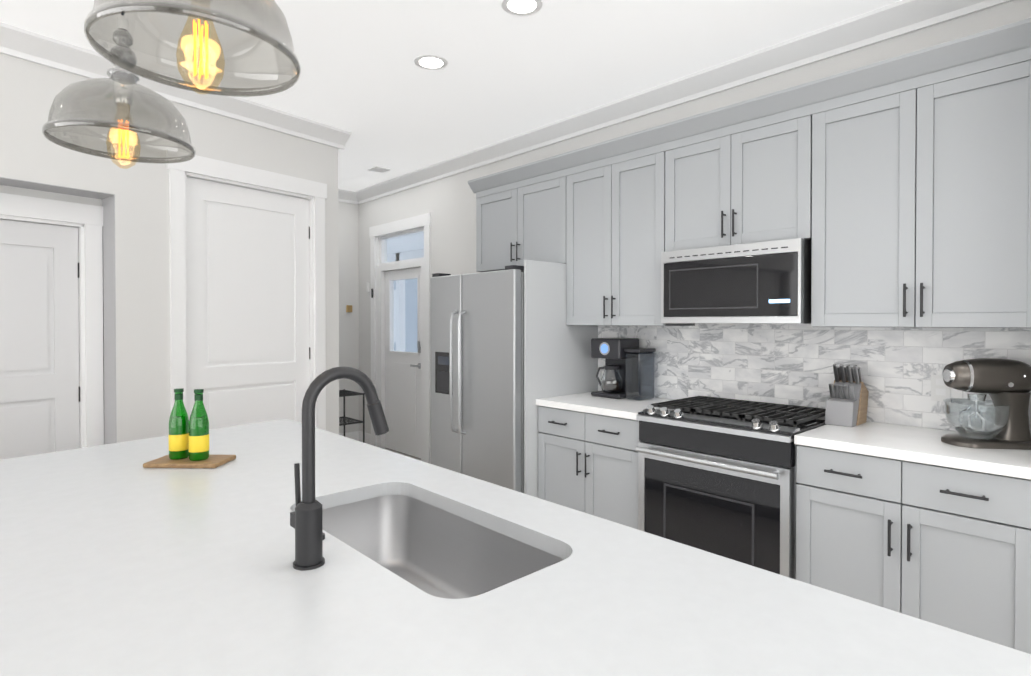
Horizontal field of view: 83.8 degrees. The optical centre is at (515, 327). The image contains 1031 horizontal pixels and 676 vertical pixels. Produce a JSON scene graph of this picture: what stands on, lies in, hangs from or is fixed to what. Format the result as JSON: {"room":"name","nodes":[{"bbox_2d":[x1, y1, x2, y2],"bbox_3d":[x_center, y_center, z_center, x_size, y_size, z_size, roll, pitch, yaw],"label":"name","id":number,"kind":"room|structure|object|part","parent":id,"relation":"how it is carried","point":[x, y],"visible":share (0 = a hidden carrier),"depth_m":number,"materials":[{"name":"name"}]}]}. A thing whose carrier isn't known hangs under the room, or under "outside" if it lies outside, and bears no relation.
{"room":"kitchen","nodes":[
{"label":"kitchen","id":0,"kind":"room"},
{"bbox_2d":[0,53,338,444],"bbox_3d":[-3.092,-0.066,2.588,0.320,2.900,5.180,0,1,37],"label":"wall","id":1,"kind":"structure","parent":0,"point":[29,92],"depth_m":3.43,"materials":[{"name":"white paint"}]},
{"bbox_2d":[0,219,79,459],"bbox_3d":[-2.848,0.392,3.067,0.046,1.951,0.868,0,1,37],"label":"door","id":2,"kind":"structure","parent":1,"relation":"in","point":[39,347],"depth_m":3.25,"materials":[{"name":"white wood"}]},
{"bbox_3d":[-2.575,0.395,3.397,0.010,1.553,0.012,0,1,37],"label":"recess door hinges","id":3,"kind":"part","parent":2,"relation":"part of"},
{"bbox_2d":[0,193,103,447],"bbox_3d":[-2.848,0.330,3.062,0.142,2.098,1.100,0,1,37],"label":"door frame","id":4,"kind":"structure","parent":1,"relation":"attached to","point":[86,220],"depth_m":3.39,"materials":[{"name":"white wood"}]},
{"bbox_2d":[0,22,350,149],"bbox_3d":[-2.912,-1.454,2.469,0.095,0.122,5.230,0,1,37],"label":"crown molding","id":5,"kind":"structure","parent":1,"relation":"attached to","point":[24,44],"depth_m":3.56,"materials":[{"name":"white"}]},
{"bbox_2d":[167,155,326,429],"bbox_3d":[-1.852,0.134,4.041,0.142,2.472,1.131,0,1,37],"label":"door frame","id":6,"kind":"structure","parent":1,"relation":"attached to","point":[314,193],"depth_m":3.86,"materials":[{"name":"white wood"}]},
{"bbox_2d":[187,177,309,428],"bbox_3d":[-1.857,0.195,4.045,0.040,2.325,0.891,0,1,37],"label":"door","id":7,"kind":"structure","parent":1,"relation":"in","point":[248,303],"depth_m":4.00,"materials":[{"name":"white wood"}]},
{"bbox_2d":[338,202,358,433],"bbox_3d":[-4.244,-0.085,4.578,6.460,2.900,0.120,-1,1,-43],"label":"wall","id":8,"kind":"structure","parent":0,"point":[348,280],"depth_m":6.64,"materials":[{"name":"white paint"}]},
{"bbox_2d":[338,189,353,203],"bbox_3d":[-2.223,-1.491,6.291,0.930,0.122,0.095,-1,1,-43],"label":"crown molding","id":9,"kind":"structure","parent":8,"relation":"attached to","point":[346,196],"depth_m":6.55,"materials":[{"name":"white"}]},
{"bbox_2d":[346,305,351,311],"bbox_3d":[-1.918,-0.216,6.636,0.070,0.080,0.020,-1,1,-43],"label":"light switch","id":10,"kind":"object","parent":8,"relation":"attached to","point":[348,308],"visible":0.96,"depth_m":6.62,"materials":[{"name":"gold metal"}]},
{"bbox_2d":[339,431,360,441],"bbox_3d":[-2.243,1.282,6.353,1.130,0.130,0.015,-1,1,-43],"label":"baseboard","id":11,"kind":"structure","parent":8,"relation":"attached to","point":[356,435],"depth_m":6.69,"materials":[{"name":"white wood"}]},
{"bbox_2d":[384,448,420,460],"bbox_3d":[-1.212,1.426,1.410,6.580,0.060,8.910,-1,1,-43],"label":"floor","id":12,"kind":"structure","parent":0,"point":[404,454],"depth_m":6.10,"materials":[{"name":"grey wood"}]},
{"bbox_2d":[339,389,364,442],"bbox_3d":[-1.519,0.961,4.973,0.276,0.800,0.376,-1,1,-43],"label":"wire rack","id":13,"kind":"object","parent":12,"relation":"on","point":[343,393],"visible":0.33,"depth_m":4.93,"materials":[{"name":"black metal"}]},
{"bbox_2d":[430,265,523,492],"bbox_3d":[-0.066,0.484,4.172,0.830,1.760,0.927,-1,1,-43],"label":"fridge","id":14,"kind":"object","parent":12,"relation":"on","point":[477,375],"visible":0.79,"depth_m":3.85,"materials":[{"name":"grey metal"}]},
{"bbox_2d":[0,366,1030,675],"bbox_3d":[-0.583,0.743,0.922,1.890,1.315,3.748,-1,1,-43],"label":"kitchen island","id":15,"kind":"object","parent":12,"relation":"on","point":[306,546],"visible":1,"depth_m":1.08,"materials":[{"name":"white stone"}]},
{"bbox_2d":[143,388,235,467],"bbox_3d":[-1.133,0.344,2.005,0.250,0.260,0.140,0,1,2],"label":"bottle","id":16,"kind":"object","parent":15,"relation":"on","point":[188,443],"visible":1,"depth_m":1.99,"materials":[{"name":"green glass"}]},
{"bbox_3d":[-1.181,0.338,2.017,0.062,0.240,0.062,-1,1,-43],"label":"glass","id":17,"kind":"part","parent":16,"relation":"part of","materials":[{"name":"green glass"}]},
{"bbox_3d":[-1.100,0.338,1.998,0.062,0.240,0.062,-1,1,-43],"label":"glass","id":18,"kind":"part","parent":16,"relation":"part of","materials":[{"name":"green glass"}]},
{"bbox_2d":[290,366,388,570],"bbox_3d":[-0.377,0.282,1.235,0.214,0.400,0.096,-1,1,-43],"label":"faucet","id":19,"kind":"object","parent":15,"relation":"on","point":[310,554],"depth_m":1.16,"materials":[{"name":"black metal"}]},
{"bbox_2d":[322,495,563,598],"bbox_3d":[-0.239,0.626,1.401,0.403,0.210,0.804,-1,1,-43],"label":"sink","id":20,"kind":"object","parent":15,"relation":"in","point":[443,551],"depth_m":1.64,"materials":[{"name":"silver metal"}]},
{"bbox_2d":[538,406,640,528],"bbox_3d":[0.624,0.937,3.602,0.656,0.874,0.789,-1,1,-43],"label":"base cabinet","id":21,"kind":"object","parent":12,"relation":"on","point":[587,463],"visible":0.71,"depth_m":3.37,"materials":[{"name":"grey wood"}]},
{"bbox_2d":[536,392,674,420],"bbox_3d":[0.631,0.479,3.605,0.636,0.040,0.794,-1,1,-43],"label":"countertop","id":22,"kind":"structure","parent":21,"relation":"on","point":[588,402],"depth_m":3.48,"materials":[{"name":"stone"}]},
{"bbox_2d":[591,338,655,399],"bbox_3d":[0.702,0.265,3.759,0.224,0.384,0.370,-1,1,-43],"label":"coffee maker","id":23,"kind":"object","parent":22,"relation":"on","point":[628,367],"visible":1,"depth_m":3.67,"materials":[{"name":"grey plastic"}]},
{"bbox_3d":[0.612,0.318,3.807,0.100,0.146,0.162,-1,1,-43],"label":"carafe lid","id":24,"kind":"part","parent":23,"relation":"part of","materials":[{"name":"grey plastic"}]},
{"bbox_3d":[0.797,0.146,3.680,0.180,0.025,0.127,-1,1,-43],"label":"reservoir lid","id":25,"kind":"part","parent":23,"relation":"part of","materials":[{"name":"grey plastic"}]},
{"bbox_2d":[635,396,826,579],"bbox_3d":[1.139,0.886,2.990,0.712,0.948,0.796,-1,1,-43],"label":"range","id":26,"kind":"object","parent":12,"relation":"on","point":[716,476],"visible":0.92,"depth_m":2.76,"materials":[{"name":"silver metal"}]},
{"bbox_3d":[0.947,0.929,2.813,0.054,0.865,0.788,-1,1,-43],"label":"glass","id":27,"kind":"part","parent":26,"relation":"part of","materials":[{"name":"black glass"}]},
{"bbox_2d":[638,408,826,438],"bbox_3d":[1.162,0.470,3.008,0.648,0.030,0.796,-1,1,-43],"label":"cooktop","id":28,"kind":"object","parent":26,"relation":"in","point":[734,426],"depth_m":2.76,"materials":[{"name":"black metal"}]},
{"bbox_2d":[796,445,1030,653],"bbox_3d":[1.710,0.949,2.430,0.656,0.874,0.792,-1,1,-43],"label":"base cabinet","id":29,"kind":"object","parent":12,"relation":"on","point":[948,547],"visible":0.71,"depth_m":2.19,"materials":[{"name":"grey wood"}]},
{"bbox_2d":[794,421,1030,479],"bbox_3d":[1.717,0.490,2.433,0.636,0.040,0.794,-1,1,-43],"label":"countertop","id":30,"kind":"structure","parent":29,"relation":"on","point":[923,445],"depth_m":2.29,"materials":[{"name":"stone"}]},
{"bbox_2d":[825,364,868,426],"bbox_3d":[1.615,0.323,2.806,0.229,0.286,0.130,-1,1,-43],"label":"knife block","id":31,"kind":"object","parent":30,"relation":"on","point":[847,403],"visible":1,"depth_m":2.76,"materials":[{"name":"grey wood"}]},
{"bbox_2d":[941,358,1030,449],"bbox_3d":[1.902,0.297,2.352,0.348,0.347,0.330,0,1,7],"label":"stand mixer","id":32,"kind":"object","parent":30,"relation":"on","point":[1005,384],"visible":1,"depth_m":2.26,"materials":[{"name":"grey metal"}]},
{"bbox_2d":[943,398,1011,439],"bbox_3d":[1.845,0.372,2.313,0.246,0.143,0.237,0,1,7],"label":"bowl","id":33,"kind":"object","parent":32,"relation":"on","point":[1002,430],"depth_m":2.29,"materials":[{"name":"clear glass"}]},
{"bbox_2d":[0,0,900,190],"bbox_3d":[-1.212,-1.534,1.381,6.580,0.060,8.910,-1,1,-43],"label":"ceiling","id":34,"kind":"structure","parent":0,"point":[375,90],"depth_m":3.21,"materials":[{"name":"white paint"}]},
{"bbox_2d":[42,62,195,168],"bbox_3d":[-0.974,-0.949,1.424,0.313,1.109,0.313,-1,1,-43],"label":"pendant light","id":35,"kind":"object","parent":34,"relation":"hanging from","point":[120,113],"visible":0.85,"depth_m":1.37,"materials":[{"name":"clear glass"}]},
{"bbox_3d":[-0.974,-0.474,1.428,0.072,0.158,0.072,-1,1,-43],"label":"bulb","id":36,"kind":"part","parent":35,"relation":"part of","materials":[{"name":"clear glass"}]},
{"bbox_2d":[84,0,300,96],"bbox_3d":[-0.525,-0.945,0.954,0.313,1.109,0.313,-1,1,-43],"label":"pendant light","id":37,"kind":"object","parent":34,"relation":"hanging from","point":[240,48],"visible":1,"depth_m":1.02,"materials":[{"name":"clear glass"}]},
{"bbox_3d":[-0.525,-0.469,0.958,0.072,0.158,0.072,-1,1,-43],"label":"bulb","id":38,"kind":"part","parent":37,"relation":"part of","materials":[{"name":"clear glass"}]},
{"bbox_2d":[368,166,390,172],"bbox_3d":[-1.331,-1.539,5.614,0.160,0.012,0.160,-1,1,-43],"label":"ceiling vent","id":39,"kind":"object","parent":34,"relation":"in","point":[379,169],"visible":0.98,"depth_m":5.58,"materials":[{"name":"white metal"}]},
{"bbox_2d":[414,55,447,69],"bbox_3d":[-0.484,-1.520,3.303,0.194,0.003,0.194,-1,1,-43],"label":"recessed light","id":40,"kind":"object","parent":34,"relation":"in","point":[442,59],"depth_m":3.30,"materials":[{"name":"white"}]},
{"bbox_3d":[-0.484,-1.521,3.303,0.138,0.002,0.138,-1,1,-43],"label":"recessed ceiling light lens","id":41,"kind":"part","parent":40,"relation":"part of","materials":[{"name":"white plastic"}]},
{"bbox_2d":[501,0,542,15],"bbox_3d":[0.030,-1.515,2.703,0.194,0.003,0.194,-1,1,-43],"label":"recessed light","id":42,"kind":"object","parent":34,"relation":"in","point":[521,6],"depth_m":2.72,"materials":[{"name":"white plastic"}]},
{"bbox_2d":[354,0,1012,204],"bbox_3d":[0.160,-1.474,4.495,0.095,0.122,5.968,-1,1,-43],"label":"crown molding","id":43,"kind":"structure","parent":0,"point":[893,20],"depth_m":3.37,"materials":[{"name":"white"}]},
{"bbox_2d":[359,0,1030,462],"bbox_3d":[1.146,-0.076,3.581,0.150,2.900,8.910,-1,1,-43],"label":"wall","id":44,"kind":"structure","parent":0,"point":[901,368],"depth_m":3.46,"materials":[{"name":"white paint"}]},
{"bbox_2d":[367,282,369,291],"bbox_3d":[-1.678,-0.460,6.543,0.020,0.110,0.040,-1,1,-43],"label":"hinge","id":45,"kind":"object","parent":44,"relation":"attached to","point":[368,283],"depth_m":6.53,"materials":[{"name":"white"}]},
{"bbox_3d":[-1.193,0.112,6.112,0.142,2.475,1.190,-1,1,-43],"label":"door exterior trim","id":46,"kind":"part","parent":44,"relation":"part of","materials":[{"name":"white wood"}]},
{"bbox_3d":[-1.172,0.361,6.114,0.053,1.953,0.780,-1,1,-43],"label":"door exterior","id":47,"kind":"part","parent":44,"relation":"part of","materials":[{"name":"white wood"}]},
{"bbox_3d":[-1.180,-0.360,6.119,0.006,1.240,0.840,-1,1,-43],"label":"door exterior glass","id":48,"kind":"part","parent":44,"relation":"part of","materials":[{"name":"clear glass"}]},
{"bbox_3d":[-1.012,0.282,5.869,0.060,0.280,0.135,-1,1,-43],"label":"door exterior handle","id":49,"kind":"part","parent":44,"relation":"part of","materials":[{"name":"silver metal"}]},
{"bbox_2d":[472,170,555,273],"bbox_3d":[0.140,-0.753,4.334,0.350,0.630,0.959,-1,1,-43],"label":"upper cabinet","id":50,"kind":"object","parent":44,"relation":"attached to","point":[516,219],"depth_m":4.20,"materials":[{"name":"grey wood"}]},
{"bbox_2d":[556,142,694,325],"bbox_3d":[0.726,-0.537,3.704,0.350,1.050,0.884,-1,1,-43],"label":"upper cabinet","id":51,"kind":"object","parent":44,"relation":"attached to","point":[608,256],"depth_m":3.59,"materials":[{"name":"grey wood"}]},
{"bbox_2d":[660,106,791,253],"bbox_3d":[1.255,-0.741,3.130,0.350,0.630,0.794,-1,1,-43],"label":"upper cabinet","id":52,"kind":"object","parent":44,"relation":"attached to","point":[730,183],"depth_m":3.02,"materials":[{"name":"grey wood"}]},
{"bbox_2d":[661,238,811,323],"bbox_3d":[1.232,-0.222,3.113,0.414,0.402,0.758,-1,1,-43],"label":"microwave","id":53,"kind":"object","parent":52,"relation":"attached to","point":[768,282],"visible":1,"depth_m":2.91,"materials":[{"name":"silver metal"}]},
{"bbox_3d":[1.091,-0.207,2.983,0.026,0.301,0.726,-1,1,-43],"label":"glass","id":54,"kind":"part","parent":53,"relation":"part of","materials":[{"name":"black glass"}]},
{"bbox_2d":[792,42,1030,327],"bbox_3d":[1.789,-0.526,2.557,0.350,1.050,0.896,-1,1,-43],"label":"upper cabinet","id":55,"kind":"object","parent":44,"relation":"attached to","point":[896,190],"depth_m":2.40,"materials":[{"name":"grey wood"}]},
{"bbox_3d":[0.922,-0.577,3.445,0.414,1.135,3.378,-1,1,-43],"label":"crown","id":56,"kind":"part","parent":55,"relation":"part of","materials":[{"name":"grey wood"}]},
{"bbox_2d":[931,375,950,401],"bbox_3d":[1.949,0.279,2.634,0.005,0.120,0.075,-1,1,-43],"label":"outlet plate","id":57,"kind":"object","parent":44,"relation":"attached to","point":[939,391],"depth_m":2.64,"materials":[{"name":"white plastic"}]},
{"label":"outside","id":58,"kind":"structure","parent":0,"visible":0},
{"bbox_2d":[394,279,417,351],"bbox_3d":[-2.669,0.064,14.901,1.400,3.400,7.500,-1,1,-43],"label":"house","id":59,"kind":"structure","parent":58,"point":[412,303],"depth_m":13.68,"materials":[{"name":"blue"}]},
{"bbox_2d":[394,290,395,341],"bbox_3d":[-3.197,0.069,14.412,0.040,3.400,7.500,-1,1,-43],"label":"trim","id":60,"kind":"structure","parent":59,"relation":"attached to","point":[394,314],"depth_m":14.15,"materials":[{"name":"white"}]},
{"bbox_3d":[-0.345,1.489,7.184,2.500,0.200,3.800,-1,1,-43],"label":"porch","id":61,"kind":"object","parent":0,"visible":0},
{"bbox_2d":[387,232,423,350],"bbox_3d":[-1.348,-0.051,8.693,3.100,2.850,7.400,-1,1,-43],"label":"rail","id":62,"kind":"object","parent":61,"relation":"on","point":[405,250],"depth_m":10.04,"materials":[{"name":"white"}]}
]}

